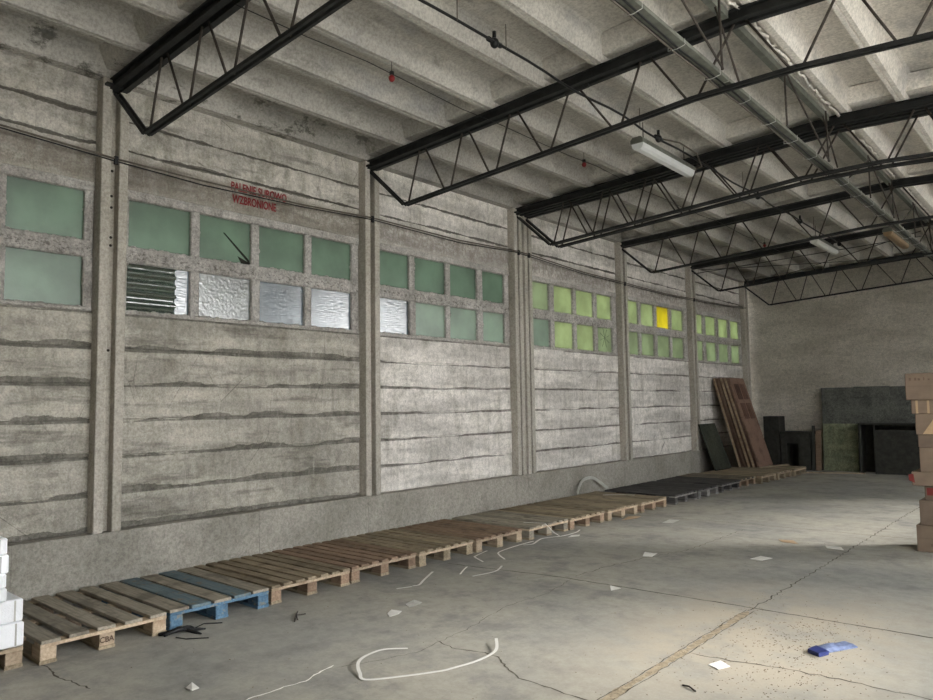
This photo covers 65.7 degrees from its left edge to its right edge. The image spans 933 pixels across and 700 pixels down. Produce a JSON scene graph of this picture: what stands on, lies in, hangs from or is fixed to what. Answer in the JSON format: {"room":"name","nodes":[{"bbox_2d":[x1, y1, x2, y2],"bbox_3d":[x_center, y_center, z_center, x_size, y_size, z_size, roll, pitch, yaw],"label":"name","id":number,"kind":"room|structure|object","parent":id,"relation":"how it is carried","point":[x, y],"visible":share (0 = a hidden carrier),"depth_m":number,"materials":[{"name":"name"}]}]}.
{"room":"warehouse","nodes":[
{"label":"warehouse","id":0,"kind":"room"},
{"bbox_2d":[0,49,742,543],"bbox_3d":[-0.497,0.023,9.195,0.158,4.450,21.280,-5,-6,41],"label":"wall","id":1,"kind":"structure","parent":0,"point":[219,418],"depth_m":7.38,"materials":[{"name":"grey concrete"}]},
{"bbox_2d":[0,163,94,310],"bbox_3d":[-4.133,-0.937,5.074,0.154,1.100,2.850,-5,-6,41],"label":"window","id":2,"kind":"structure","parent":1,"relation":"in","point":[46,219],"depth_m":5.85,"materials":[{"name":"glass"}]},
{"bbox_2d":[125,190,358,332],"bbox_3d":[-2.179,-0.797,7.309,0.154,1.100,2.734,-5,-6,41],"label":"window","id":3,"kind":"structure","parent":1,"relation":"in","point":[185,260],"depth_m":7.13,"materials":[{"name":"glass"}]},
{"bbox_2d":[231,181,286,211],"bbox_3d":[-2.103,-1.543,7.354,0.002,0.210,0.644,-5,-6,41],"label":"notice","id":4,"kind":"object","parent":1,"relation":"attached to","point":[253,190],"visible":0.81,"depth_m":7.31,"materials":[{"name":"red paint"}]},
{"bbox_2d":[5,445,737,616],"bbox_3d":[-0.265,1.967,9.082,0.120,0.550,21.498,-5,-6,41],"label":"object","id":5,"kind":"structure","parent":1,"relation":"attached to","point":[48,566],"depth_m":7.21,"materials":[{"name":"concrete"}]},
{"bbox_2d":[87,77,130,533],"bbox_3d":[-3.045,-0.406,6.141,0.270,3.830,0.225,-5,-6,41],"label":"concrete column","id":6,"kind":"structure","parent":5,"relation":"on","point":[109,247],"depth_m":6.08,"materials":[{"name":"grey concrete"}]},
{"bbox_2d":[110,0,351,135],"bbox_3d":[0.207,-2.365,3.437,8.754,0.819,0.145,-5,-6,41],"label":"roof truss","id":7,"kind":"object","parent":6,"relation":"on","point":[190,30],"visible":0.96,"depth_m":5.33,"materials":[{"name":"metal"}]},
{"bbox_2d":[681,0,739,81],"bbox_3d":[1.125,-2.398,4.528,0.129,0.599,2.810,-5,-6,41],"label":"brace","id":8,"kind":"object","parent":7,"relation":"attached to","point":[715,6],"visible":1,"depth_m":5.34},
{"bbox_2d":[610,0,932,261],"bbox_3d":[4.259,-1.920,8.231,0.130,0.067,16.800,-5,-6,41],"label":"cable tray","id":9,"kind":"object","parent":7,"relation":"on","point":[635,9],"visible":0.94,"depth_m":5.91,"materials":[{"name":"grey metal"}]},
{"bbox_2d":[358,161,381,495],"bbox_3d":[-1.131,-0.269,8.332,0.270,3.830,0.220,-5,-6,41],"label":"concrete column","id":10,"kind":"structure","parent":5,"relation":"on","point":[369,232],"depth_m":8.26,"materials":[{"name":"grey concrete"}]},
{"bbox_2d":[367,0,932,205],"bbox_3d":[2.107,-2.228,5.611,8.754,0.819,0.145,-5,-6,41],"label":"roof truss","id":11,"kind":"object","parent":10,"relation":"on","point":[758,10],"visible":0.96,"depth_m":6.25,"materials":[{"name":"metal"}]},
{"bbox_2d":[732,26,837,167],"bbox_3d":[2.995,-2.264,6.668,0.129,0.599,2.680,-5,-6,41],"label":"brace","id":12,"kind":"object","parent":11,"relation":"attached to","point":[741,33],"visible":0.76,"depth_m":6.64,"materials":[{"name":"metal"}]},
{"bbox_2d":[507,208,526,474],"bbox_3d":[0.707,-0.137,10.434,0.270,3.830,0.190,-5,-6,41],"label":"concrete column","id":13,"kind":"structure","parent":5,"relation":"on","point":[514,228],"depth_m":10.36,"materials":[{"name":"grey concrete"}]},
{"bbox_2d":[0,124,746,308],"bbox_3d":[-0.328,-1.441,9.219,0.024,0.167,21.300,-5,-6,41],"label":"cable","id":14,"kind":"object","parent":13,"relation":"attached to","point":[116,160],"visible":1,"depth_m":7.45,"materials":[{"name":"black rubber"}]},
{"bbox_2d":[515,94,932,245],"bbox_3d":[3.967,-2.095,7.739,8.754,0.819,0.145,-5,-6,41],"label":"roof truss","id":15,"kind":"object","parent":13,"relation":"on","point":[913,105],"visible":0.91,"depth_m":8.39,"materials":[{"name":"metal"}]},
{"bbox_2d":[418,0,845,247],"bbox_3d":[2.854,-2.237,8.602,0.241,0.232,12.481,-5,-6,41],"label":"cable","id":16,"kind":"object","parent":15,"relation":"hanging from","point":[494,42],"visible":0.88,"depth_m":6.41,"materials":[{"name":"metal"}]},
{"bbox_2d":[521,215,536,473],"bbox_3d":[0.864,-0.126,10.614,0.270,3.830,0.190,-5,-6,41],"label":"concrete column","id":17,"kind":"structure","parent":5,"relation":"on","point":[526,232],"depth_m":10.54,"materials":[{"name":"grey concrete"}]},
{"bbox_2d":[524,108,932,247],"bbox_3d":[4.099,-2.086,7.890,8.754,0.819,0.145,-5,-6,41],"label":"roof truss","id":18,"kind":"object","parent":17,"relation":"on","point":[921,113],"visible":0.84,"depth_m":8.64,"materials":[{"name":"metal"}]},
{"bbox_2d":[614,242,632,459],"bbox_3d":[2.751,0.010,12.773,0.270,3.830,0.230,-5,-6,41],"label":"concrete column","id":19,"kind":"structure","parent":5,"relation":"on","point":[621,299],"depth_m":12.70,"materials":[{"name":"grey concrete"}]},
{"bbox_2d":[620,174,932,273],"bbox_3d":[5.979,-1.951,10.041,8.754,0.819,0.145,-5,-6,41],"label":"roof truss","id":20,"kind":"object","parent":19,"relation":"on","point":[924,179],"visible":0.98,"depth_m":11.08,"materials":[{"name":"metal"}]},
{"bbox_2d":[234,3,777,250],"bbox_3d":[2.132,-2.198,9.310,0.056,0.243,11.400,-5,-6,41],"label":"cable","id":21,"kind":"object","parent":20,"relation":"hanging from","point":[391,77],"depth_m":6.30,"materials":[{"name":"plastic"}]},
{"bbox_2d":[837,132,899,220],"bbox_3d":[5.050,-2.117,9.018,0.129,0.599,2.690,-5,-6,41],"label":"brace","id":22,"kind":"object","parent":20,"relation":"attached to","point":[843,136],"visible":0.91,"depth_m":8.90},
{"bbox_2d":[685,266,701,450],"bbox_3d":[4.664,0.147,14.961,0.270,3.830,0.230,-5,-6,41],"label":"concrete column","id":23,"kind":"structure","parent":5,"relation":"on","point":[693,368],"depth_m":14.88,"materials":[{"name":"grey concrete"}]},
{"bbox_2d":[690,219,932,291],"bbox_3d":[7.892,-1.814,12.229,8.754,0.819,0.145,-5,-6,41],"label":"roof truss","id":24,"kind":"object","parent":23,"relation":"on","point":[875,232],"visible":0.94,"depth_m":13.55,"materials":[{"name":"metal"}]},
{"bbox_2d":[893,188,932,250],"bbox_3d":[6.923,-1.982,11.161,0.129,0.599,2.810,-5,-6,41],"label":"brace","id":25,"kind":"object","parent":24,"relation":"attached to","point":[897,191],"visible":0.85,"depth_m":11.05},
{"bbox_2d":[697,231,926,281],"bbox_3d":[7.185,-1.748,14.804,4.104,0.213,2.860,-5,-6,41],"label":"brace","id":26,"kind":"object","parent":23,"relation":"attached to","point":[918,231],"visible":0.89,"depth_m":14.64,"materials":[{"name":"black metal"}]},
{"bbox_2d":[738,282,751,401],"bbox_3d":[6.633,0.288,17.214,0.270,3.830,0.220,-5,-6,41],"label":"concrete column","id":27,"kind":"structure","parent":5,"relation":"on","point":[743,301],"depth_m":17.18,"materials":[{"name":"grey concrete"}]},
{"bbox_2d":[744,250,932,305],"bbox_3d":[9.858,-1.673,14.478,8.754,0.819,0.145,-5,-6,41],"label":"roof truss","id":28,"kind":"object","parent":27,"relation":"on","point":[852,264],"visible":0.83,"depth_m":15.91,"materials":[{"name":"metal"}]},
{"bbox_2d":[380,243,510,345],"bbox_3d":[-0.295,-0.662,9.464,0.154,1.100,2.646,-5,-6,41],"label":"window","id":29,"kind":"structure","parent":1,"relation":"in","point":[423,295],"depth_m":9.37,"materials":[{"name":"glass"}]},
{"bbox_2d":[532,275,617,354],"bbox_3d":[1.721,-0.517,11.771,0.154,1.100,2.660,-5,-6,41],"label":"window","id":30,"kind":"structure","parent":1,"relation":"in","point":[566,316],"depth_m":11.70,"materials":[{"name":"glass"}]},
{"bbox_2d":[628,296,688,360],"bbox_3d":[3.615,-0.381,13.938,0.154,1.100,2.722,-5,-6,41],"label":"window","id":31,"kind":"structure","parent":1,"relation":"in","point":[658,330],"depth_m":13.90,"materials":[{"name":"glass"}]},
{"bbox_2d":[696,310,742,365],"bbox_3d":[5.558,-0.242,16.161,0.154,1.100,2.813,-5,-6,41],"label":"window","id":32,"kind":"structure","parent":1,"relation":"in","point":[718,336],"depth_m":16.16,"materials":[{"name":"glass"}]},
{"bbox_2d":[0,469,932,699],"bbox_3d":[2.992,2.038,6.232,9.150,0.120,21.900,-5,-6,41],"label":"floor","id":33,"kind":"structure","parent":0,"point":[259,644],"depth_m":5.10,"materials":[{"name":"concrete"}]},
{"bbox_2d":[0,644,22,670],"bbox_3d":[-3.407,1.869,4.492,1.212,0.145,0.800,-5,-6,41],"label":"wooden pallet","id":34,"kind":"object","parent":33,"relation":"on","point":[10,658],"visible":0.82,"depth_m":4.36,"materials":[{"name":"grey wood"}]},
{"bbox_2d":[0,621,23,649],"bbox_3d":[-3.145,1.714,4.377,0.752,0.140,0.600,-5,-6,41],"label":"wrapped package","id":35,"kind":"object","parent":34,"relation":"on","point":[11,634],"visible":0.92,"depth_m":4.31,"materials":[{"name":"plastic"}]},
{"bbox_2d":[0,591,22,624],"bbox_3d":[-3.158,1.577,4.390,0.752,0.134,0.600,-5,-6,41],"label":"wrapped package","id":36,"kind":"object","parent":35,"relation":"on","point":[11,610],"visible":0.92,"depth_m":4.33,"materials":[{"name":"plastic"}]},
{"bbox_2d":[0,588,6,602],"bbox_3d":[-3.207,1.464,4.314,0.752,0.079,0.600,-5,-6,41],"label":"wrapped package","id":37,"kind":"object","parent":36,"relation":"on","point":[3,592],"visible":1,"depth_m":4.28,"materials":[{"name":"plastic"}]},
{"bbox_2d":[0,574,5,588],"bbox_3d":[-3.212,1.381,4.316,0.752,0.084,0.600,-5,-6,41],"label":"wrapped package","id":38,"kind":"object","parent":37,"relation":"on","point":[2,576],"visible":1,"depth_m":4.28,"materials":[{"name":"plastic"}]},
{"bbox_2d":[0,554,8,573],"bbox_3d":[-3.206,1.284,4.331,0.752,0.109,0.600,-5,-6,41],"label":"wrapped package","id":39,"kind":"object","parent":38,"relation":"on","point":[4,559],"visible":1,"depth_m":4.29,"materials":[{"name":"plastic"}]},
{"bbox_2d":[0,536,7,555],"bbox_3d":[-3.215,1.179,4.332,0.752,0.099,0.600,-5,-6,41],"label":"wrapped package","id":40,"kind":"object","parent":39,"relation":"on","point":[3,541],"visible":1,"depth_m":4.30,"materials":[{"name":"plastic"}]},
{"bbox_2d":[33,665,89,688],"bbox_3d":[-2.381,1.905,4.225,0.701,0.001,0.087,-5,-6,41],"label":"crack","id":41,"kind":"object","parent":33,"relation":"on","point":[33,665],"depth_m":4.22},
{"bbox_2d":[21,586,166,665],"bbox_3d":[-2.789,1.906,5.098,1.212,0.145,0.800,-5,-6,41],"label":"wooden pallet","id":42,"kind":"object","parent":33,"relation":"on","point":[69,621],"visible":0.97,"depth_m":4.94,"materials":[{"name":"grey wood"}]},
{"bbox_2d":[99,567,268,630],"bbox_3d":[-2.253,1.947,5.739,1.212,0.144,0.800,-5,-6,41],"label":"wooden pallet","id":43,"kind":"object","parent":33,"relation":"on","point":[179,592],"visible":0.83,"depth_m":5.59,"materials":[{"name":"blue wood"}]},
{"bbox_2d":[158,622,221,638],"bbox_3d":[-1.848,1.936,5.006,0.331,0.048,0.442,-5,-6,41],"label":"rag","id":44,"kind":"object","parent":33,"relation":"on","point":[188,628],"visible":1,"depth_m":4.99,"materials":[{"name":"fabric"}]},
{"bbox_2d":[186,682,198,690],"bbox_3d":[-1.520,1.869,4.004,0.110,0.015,0.060,-5,-6,41],"label":"paper scrap","id":45,"kind":"object","parent":33,"relation":"on","point":[191,686],"visible":1,"depth_m":4.01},
{"bbox_2d":[194,552,349,604],"bbox_3d":[-1.728,1.987,6.378,1.211,0.145,0.800,-5,-6,40],"label":"wooden pallet","id":46,"kind":"object","parent":33,"relation":"on","point":[277,572],"visible":0.84,"depth_m":6.24,"materials":[{"name":"brown wood"}]},
{"bbox_2d":[247,666,331,699],"bbox_3d":[-0.971,1.873,4.076,0.085,0.001,0.630,-5,-6,41],"label":"strap","id":47,"kind":"object","parent":33,"relation":"on","point":[330,666],"depth_m":4.04,"materials":[{"name":"white plastic"}]},
{"bbox_2d":[272,539,416,583],"bbox_3d":[-1.197,2.028,7.016,1.213,0.145,0.805,-5,-6,40],"label":"wooden pallet","id":48,"kind":"object","parent":33,"relation":"on","point":[356,556],"visible":0.8,"depth_m":6.88,"materials":[{"name":"brown wood"}]},
{"bbox_2d":[387,610,401,616],"bbox_3d":[-0.545,1.961,5.388,0.092,0.011,0.146,-2,-4,9],"label":"paper scrap","id":49,"kind":"object","parent":33,"relation":"on","point":[390,613],"visible":1,"depth_m":5.39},
{"bbox_2d":[339,528,473,566],"bbox_3d":[-0.641,2.066,7.631,1.211,0.146,0.803,-5,-6,41],"label":"wooden pallet","id":50,"kind":"object","parent":33,"relation":"on","point":[424,544],"visible":0.78,"depth_m":7.50,"materials":[{"name":"brown wood"}]},
{"bbox_2d":[405,600,421,607],"bbox_3d":[-0.409,1.976,5.632,0.120,0.015,0.160,-5,-6,41],"label":"paper scrap","id":51,"kind":"object","parent":33,"relation":"on","point":[412,603],"visible":1,"depth_m":5.63,"materials":[{"name":"paper"}]},
{"bbox_2d":[356,638,498,679],"bbox_3d":[-0.208,1.872,4.421,0.941,0.029,0.480,0,-4,-15],"label":"strap","id":52,"kind":"object","parent":33,"relation":"on","point":[496,639],"visible":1,"depth_m":4.27,"materials":[{"name":"white plastic"}]},
{"bbox_2d":[342,582,564,666],"bbox_3d":[0.144,1.947,5.273,0.287,0.001,2.697,-5,-6,41],"label":"crack","id":53,"kind":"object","parent":33,"relation":"on","point":[564,582],"depth_m":4.92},
{"bbox_2d":[398,519,521,552],"bbox_3d":[-0.084,2.105,8.254,1.208,0.144,0.800,-5,-6,41],"label":"wooden pallet","id":54,"kind":"object","parent":33,"relation":"on","point":[494,535],"visible":0.7,"depth_m":8.12,"materials":[{"name":"brown wood"}]},
{"bbox_2d":[452,510,567,539],"bbox_3d":[0.530,2.145,8.907,1.215,0.145,0.802,-5,-6,41],"label":"wooden pallet","id":55,"kind":"object","parent":33,"relation":"on","point":[492,517],"visible":0.82,"depth_m":8.76,"materials":[{"name":"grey wood"}]},
{"bbox_2d":[439,641,585,699],"bbox_3d":[0.252,1.868,4.248,1.360,0.001,0.243,-5,-6,41],"label":"crack","id":56,"kind":"object","parent":33,"relation":"on","point":[439,641],"depth_m":4.17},
{"bbox_2d":[131,529,914,699],"bbox_3d":[1.578,1.966,5.817,3.786,0.003,6.992,-5,-6,41],"label":"crumbs","id":57,"kind":"object","parent":33,"relation":"on","point":[617,529],"visible":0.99,"depth_m":4.53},
{"bbox_2d":[495,503,604,529],"bbox_3d":[1.083,2.182,9.509,1.215,0.145,0.801,-5,-6,41],"label":"wooden pallet","id":58,"kind":"object","parent":33,"relation":"on","point":[582,516],"visible":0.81,"depth_m":9.37,"materials":[{"name":"brown wood"}]},
{"bbox_2d":[534,497,637,520],"bbox_3d":[1.670,2.222,10.151,1.204,0.145,0.803,-5,-6,41],"label":"wooden pallet","id":59,"kind":"object","parent":33,"relation":"on","point":[619,509],"visible":0.67,"depth_m":10.00,"materials":[{"name":"brown wood"}]},
{"bbox_2d":[570,491,666,512],"bbox_3d":[2.253,2.262,10.793,1.213,0.145,0.804,-5,-6,41],"label":"wooden pallet","id":60,"kind":"object","parent":33,"relation":"on","point":[647,502],"visible":0.71,"depth_m":10.65,"materials":[{"name":"brown wood"}]},
{"bbox_2d":[577,476,607,493],"bbox_3d":[1.963,2.115,11.408,0.095,0.239,0.930,-5,-6,41],"label":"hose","id":61,"kind":"object","parent":60,"relation":"on","point":[587,477],"visible":1,"depth_m":11.47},
{"bbox_2d":[643,552,656,556],"bbox_3d":[1.860,2.066,7.326,0.130,0.023,0.180,-5,-6,41],"label":"paper scrap","id":62,"kind":"object","parent":33,"relation":"on","point":[647,554],"visible":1,"depth_m":7.30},
{"bbox_2d":[605,485,696,504],"bbox_3d":[2.944,2.309,11.554,1.213,0.145,0.800,-5,-6,41],"label":"wooden pallet","id":63,"kind":"object","parent":33,"relation":"on","point":[673,495],"visible":0.76,"depth_m":11.40,"materials":[{"name":"black wood"}]},
{"bbox_2d":[597,610,745,699],"bbox_3d":[0.769,1.831,3.866,0.021,0.001,4.000,-5,-6,41],"label":"trim","id":64,"kind":"structure","parent":33,"relation":"on","point":[745,610],"depth_m":4.32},
{"bbox_2d":[600,611,748,699],"bbox_3d":[0.777,1.828,3.827,0.086,0.001,3.950,-5,-6,41],"label":"joint","id":65,"kind":"object","parent":33,"relation":"on","point":[614,694],"depth_m":4.35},
{"bbox_2d":[631,481,717,498],"bbox_3d":[3.501,2.349,12.190,1.208,0.145,0.800,-5,-6,41],"label":"wooden pallet","id":66,"kind":"object","parent":33,"relation":"on","point":[702,489],"visible":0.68,"depth_m":12.04,"materials":[{"name":"black wood"}]},
{"bbox_2d":[614,611,753,698],"bbox_3d":[0.816,1.827,3.826,0.023,0.001,4.000,-5,-6,41],"label":"trim","id":67,"kind":"structure","parent":33,"relation":"on","point":[753,611],"depth_m":4.42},
{"bbox_2d":[448,563,932,637],"bbox_3d":[2.623,1.878,4.853,7.180,0.001,0.329,-5,-6,41],"label":"joint","id":68,"kind":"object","parent":33,"relation":"on","point":[448,563],"depth_m":5.53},
{"bbox_2d":[656,477,739,492],"bbox_3d":[4.125,2.393,12.897,1.212,0.145,0.803,-5,-6,41],"label":"wooden pallet","id":69,"kind":"object","parent":33,"relation":"on","point":[723,484],"visible":0.66,"depth_m":12.73,"materials":[{"name":"black wood"}]},
{"bbox_2d":[676,473,755,487],"bbox_3d":[4.669,2.435,13.552,1.214,0.145,0.802,-5,-6,41],"label":"wooden pallet","id":70,"kind":"object","parent":33,"relation":"on","point":[745,480],"visible":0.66,"depth_m":13.41,"materials":[{"name":"brown wood"}]},
{"bbox_2d":[708,660,729,669],"bbox_3d":[1.480,1.845,4.232,0.120,0.007,0.092,2,-5,-29],"label":"paper scrap","id":71,"kind":"object","parent":33,"relation":"on","point":[718,665],"visible":1,"depth_m":4.23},
{"bbox_2d":[701,470,775,483],"bbox_3d":[5.288,2.468,14.109,1.212,0.145,0.803,-5,-6,41],"label":"wooden pallet","id":72,"kind":"object","parent":33,"relation":"on","point":[761,477],"visible":0.6,"depth_m":13.94,"materials":[{"name":"brown wood"}]},
{"bbox_2d":[698,423,731,470],"bbox_3d":[5.135,1.990,14.946,0.342,0.931,0.820,-5,-6,41],"label":"board","id":73,"kind":"object","parent":72,"relation":"on","point":[717,453],"visible":1,"depth_m":14.91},
{"bbox_2d":[723,467,791,479],"bbox_3d":[5.858,2.505,14.713,1.213,0.145,0.801,-5,-6,41],"label":"wooden pallet","id":74,"kind":"object","parent":33,"relation":"on","point":[780,473],"visible":0.56,"depth_m":14.55,"materials":[{"name":"brown wood"}]},
{"bbox_2d":[717,378,747,466],"bbox_3d":[5.880,1.552,15.672,0.548,1.889,0.790,-5,-6,41],"label":"door leaf","id":75,"kind":"structure","parent":74,"relation":"on","point":[738,443],"depth_m":15.37,"materials":[{"name":"brown wood"}]},
{"bbox_2d":[720,378,751,467],"bbox_3d":[5.959,1.549,15.646,0.570,1.892,0.806,-5,-6,41],"label":"door leaf","id":76,"kind":"structure","parent":74,"relation":"on","point":[736,424],"depth_m":15.34,"materials":[{"name":"brown wood"}]},
{"bbox_2d":[757,464,788,467],"bbox_3d":[6.437,2.435,15.162,0.949,0.040,0.070,2,-5,-30],"label":"plank","id":77,"kind":"object","parent":74,"relation":"on","point":[780,464],"visible":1,"depth_m":15.16,"materials":[{"name":"brown wood"}]},
{"bbox_2d":[751,556,771,560],"bbox_3d":[2.887,2.041,7.082,0.191,0.006,0.122,2,-5,-36],"label":"paper scrap","id":78,"kind":"object","parent":33,"relation":"on","point":[761,558],"visible":1,"depth_m":7.07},
{"bbox_2d":[736,465,805,476],"bbox_3d":[6.448,2.542,15.322,1.213,0.145,0.802,-5,-6,41],"label":"wooden pallet","id":79,"kind":"object","parent":33,"relation":"on","point":[796,470],"visible":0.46,"depth_m":15.01,"materials":[{"name":"brown wood"}]},
{"bbox_2d":[713,378,743,466],"bbox_3d":[5.797,1.555,15.693,0.536,1.892,0.786,-5,-6,41],"label":"door leaf","id":80,"kind":"structure","parent":79,"relation":"on","point":[737,454],"depth_m":15.40,"materials":[{"name":"brown wood"}]},
{"bbox_2d":[723,378,756,467],"bbox_3d":[6.039,1.546,15.622,0.587,1.893,0.816,-5,-6,41],"label":"door leaf","id":81,"kind":"structure","parent":79,"relation":"on","point":[730,393],"depth_m":15.32,"materials":[{"name":"brown wood"}]},
{"bbox_2d":[727,378,772,466],"bbox_3d":[6.122,1.544,15.600,0.598,1.890,0.820,-5,-6,41],"label":"door leaf","id":82,"kind":"structure","parent":79,"relation":"on","point":[752,428],"depth_m":15.52,"materials":[{"name":"brown wood"}]},
{"bbox_2d":[763,416,784,464],"bbox_3d":[7.065,2.109,16.572,0.340,1.180,0.465,-5,-6,41],"label":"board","id":83,"kind":"object","parent":33,"relation":"on","point":[773,425],"visible":0.6,"depth_m":16.40,"materials":[{"name":"black wood"}]},
{"bbox_2d":[780,431,815,469],"bbox_3d":[7.454,2.247,16.227,0.640,0.840,0.460,-5,-6,41],"label":"board","id":84,"kind":"object","parent":33,"relation":"on","point":[796,446],"visible":0.77,"depth_m":16.13,"materials":[{"name":"black wood"}]},
{"bbox_2d":[693,653,931,699],"bbox_3d":[2.438,1.789,3.642,2.661,0.001,0.176,-5,-6,41],"label":"crack","id":85,"kind":"object","parent":33,"relation":"on","point":[693,653],"depth_m":4.06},
{"bbox_2d":[812,426,815,470],"bbox_3d":[7.624,2.154,15.882,0.060,0.977,0.156,-5,-6,41],"label":"plank","id":86,"kind":"object","parent":33,"relation":"on","point":[813,427],"visible":1,"depth_m":15.86,"materials":[{"name":"brown wood"}]},
{"bbox_2d":[815,430,821,470],"bbox_3d":[7.698,2.197,15.807,0.115,0.878,0.144,-5,-6,41],"label":"plank","id":87,"kind":"object","parent":33,"relation":"on","point":[818,440],"visible":1,"depth_m":15.79,"materials":[{"name":"brown wood"}]},
{"bbox_2d":[807,641,857,656],"bbox_3d":[2.258,1.845,4.490,0.373,0.028,0.137,1,-5,-26],"label":"packet","id":88,"kind":"object","parent":33,"relation":"on","point":[822,650],"visible":1,"depth_m":4.46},
{"bbox_2d":[748,507,919,610],"bbox_3d":[4.726,2.110,8.336,0.060,0.001,8.050,-5,-6,41],"label":"crack","id":89,"kind":"object","parent":33,"relation":"on","point":[919,507],"depth_m":6.71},
{"bbox_2d":[806,472,864,473],"bbox_3d":[7.665,2.569,15.112,1.188,0.022,0.050,-2,-5,19],"label":"batten","id":90,"kind":"object","parent":33,"relation":"on","point":[806,472],"visible":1,"depth_m":15.07,"materials":[{"name":"brown wood"}]},
{"bbox_2d":[823,424,858,471],"bbox_3d":[8.108,2.108,15.665,0.700,1.016,0.121,-5,-6,41],"label":"board","id":91,"kind":"object","parent":33,"relation":"on","point":[840,441],"visible":0.98,"depth_m":15.65,"materials":[{"name":"wood"}]},
{"bbox_2d":[821,386,914,470],"bbox_3d":[8.639,1.685,15.399,1.940,1.800,0.020,-5,-6,41],"label":"sheet","id":92,"kind":"object","parent":33,"relation":"on","point":[839,406],"visible":0.4,"depth_m":15.51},
{"bbox_2d":[852,386,890,396],"bbox_3d":[8.616,0.887,15.415,0.740,0.225,0.058,-5,-6,41],"label":"wall shelf","id":93,"kind":"object","parent":92,"relation":"attached to","point":[866,391],"visible":1,"depth_m":15.40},
{"bbox_2d":[858,423,919,474],"bbox_3d":[8.797,2.027,14.914,1.170,1.040,0.430,-5,-6,41],"label":"board","id":94,"kind":"object","parent":33,"relation":"on","point":[884,448],"visible":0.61,"depth_m":14.82,"materials":[{"name":"black wood"}]},
{"bbox_2d":[916,523,932,552],"bbox_3d":[4.947,1.897,7.301,0.614,0.265,0.462,-5,-6,41],"label":"cardboard box","id":95,"kind":"object","parent":33,"relation":"on","point":[924,532],"visible":0.85,"depth_m":7.29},
{"bbox_2d":[919,497,932,525],"bbox_3d":[4.975,1.637,7.283,0.632,0.249,0.462,-5,-6,41],"label":"cardboard box","id":96,"kind":"object","parent":95,"relation":"on","point":[926,506],"visible":0.85,"depth_m":7.28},
{"bbox_2d":[924,486,932,500],"bbox_3d":[5.021,1.438,7.285,0.622,0.144,0.462,-5,-6,41],"label":"cardboard box","id":97,"kind":"object","parent":96,"relation":"on","point":[928,489],"visible":0.78,"depth_m":7.29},
{"bbox_2d":[908,468,932,485],"bbox_3d":[4.910,1.300,7.329,0.664,0.139,0.480,-5,-6,41],"label":"cardboard box","id":98,"kind":"object","parent":97,"relation":"on","point":[918,478],"visible":0.91,"depth_m":7.31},
{"bbox_2d":[919,447,932,471],"bbox_3d":[4.978,1.104,7.301,0.617,0.244,0.460,-5,-6,41],"label":"cardboard box","id":99,"kind":"object","parent":98,"relation":"on","point":[926,454],"visible":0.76,"depth_m":7.29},
{"bbox_2d":[918,435,932,447],"bbox_3d":[4.975,0.917,7.318,0.623,0.129,0.460,-5,-6,41],"label":"cardboard box","id":100,"kind":"object","parent":99,"relation":"on","point":[925,441],"visible":0.76,"depth_m":7.31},
{"bbox_2d":[915,414,932,434],"bbox_3d":[4.965,0.749,7.347,0.621,0.209,0.464,-5,-6,41],"label":"cardboard box","id":101,"kind":"object","parent":100,"relation":"on","point":[924,422],"visible":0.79,"depth_m":7.33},
{"bbox_2d":[911,400,932,413],"bbox_3d":[4.943,0.577,7.390,0.612,0.139,0.463,-5,-6,41],"label":"cardboard box","id":102,"kind":"object","parent":101,"relation":"on","point":[917,406],"visible":0.98,"depth_m":7.36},
{"bbox_2d":[904,373,932,399],"bbox_3d":[4.908,0.371,7.410,0.639,0.274,0.462,-5,-6,41],"label":"cardboard box","id":103,"kind":"object","parent":102,"relation":"on","point":[918,386],"visible":1,"depth_m":7.37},
{"bbox_2d":[0,0,932,281],"bbox_3d":[2.940,-2.673,6.573,9.040,0.571,21.700,-5,-6,41],"label":"ceiling","id":104,"kind":"structure","parent":0,"point":[311,93],"depth_m":7.00,"materials":[{"name":"concrete"}]},
{"bbox_2d":[630,122,702,177],"bbox_3d":[2.234,-2.193,7.915,0.239,0.325,1.376,-5,-6,41],"label":"lamp","id":105,"kind":"object","parent":104,"relation":"hanging from","point":[639,144],"visible":0.98,"depth_m":7.79,"materials":[{"name":"plastic"}]},
{"bbox_2d":[632,142,694,177],"bbox_3d":[2.170,-2.063,7.906,0.132,0.065,1.260,-5,-6,41],"label":"diffuser","id":106,"kind":"object","parent":105,"relation":"attached to","point":[648,149],"depth_m":7.80,"materials":[{"name":"plastic"}]},
{"bbox_2d":[809,226,838,254],"bbox_3d":[6.195,-1.904,12.522,0.140,0.325,1.300,-5,-6,41],"label":"lamp","id":107,"kind":"object","parent":104,"relation":"hanging from","point":[821,243],"visible":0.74,"depth_m":12.37,"materials":[{"name":"white plastic"}]},
{"bbox_2d":[810,239,837,254],"bbox_3d":[6.197,-1.774,12.512,0.132,0.065,1.270,-5,-6,41],"label":"diffuser","id":108,"kind":"object","parent":107,"relation":"attached to","point":[820,243],"depth_m":12.40,"materials":[{"name":"white plastic"}]},
{"bbox_2d":[726,0,932,219],"bbox_3d":[4.226,-2.481,8.017,0.075,0.058,17.381,-5,-6,41],"label":"trim","id":109,"kind":"structure","parent":104,"relation":"attached to","point":[728,2],"depth_m":7.05,"materials":[{"name":"concrete"}]},
{"bbox_2d":[882,225,909,248],"bbox_3d":[7.067,-1.924,11.893,0.140,0.325,1.400,-5,-6,41],"label":"lamp","id":110,"kind":"object","parent":104,"relation":"hanging from","point":[888,232],"visible":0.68,"depth_m":11.64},
{"bbox_2d":[883,231,908,248],"bbox_3d":[7.069,-1.794,11.884,0.132,0.065,1.370,-5,-6,41],"label":"diffuser","id":111,"kind":"object","parent":110,"relation":"attached to","point":[893,236],"depth_m":11.73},
{"bbox_2d":[747,248,932,468],"bbox_3d":[10.078,0.071,14.569,8.950,4.850,0.230,-5,-6,41],"label":"wall","id":112,"kind":"structure","parent":0,"point":[878,336],"depth_m":16.15,"materials":[{"name":"concrete"}]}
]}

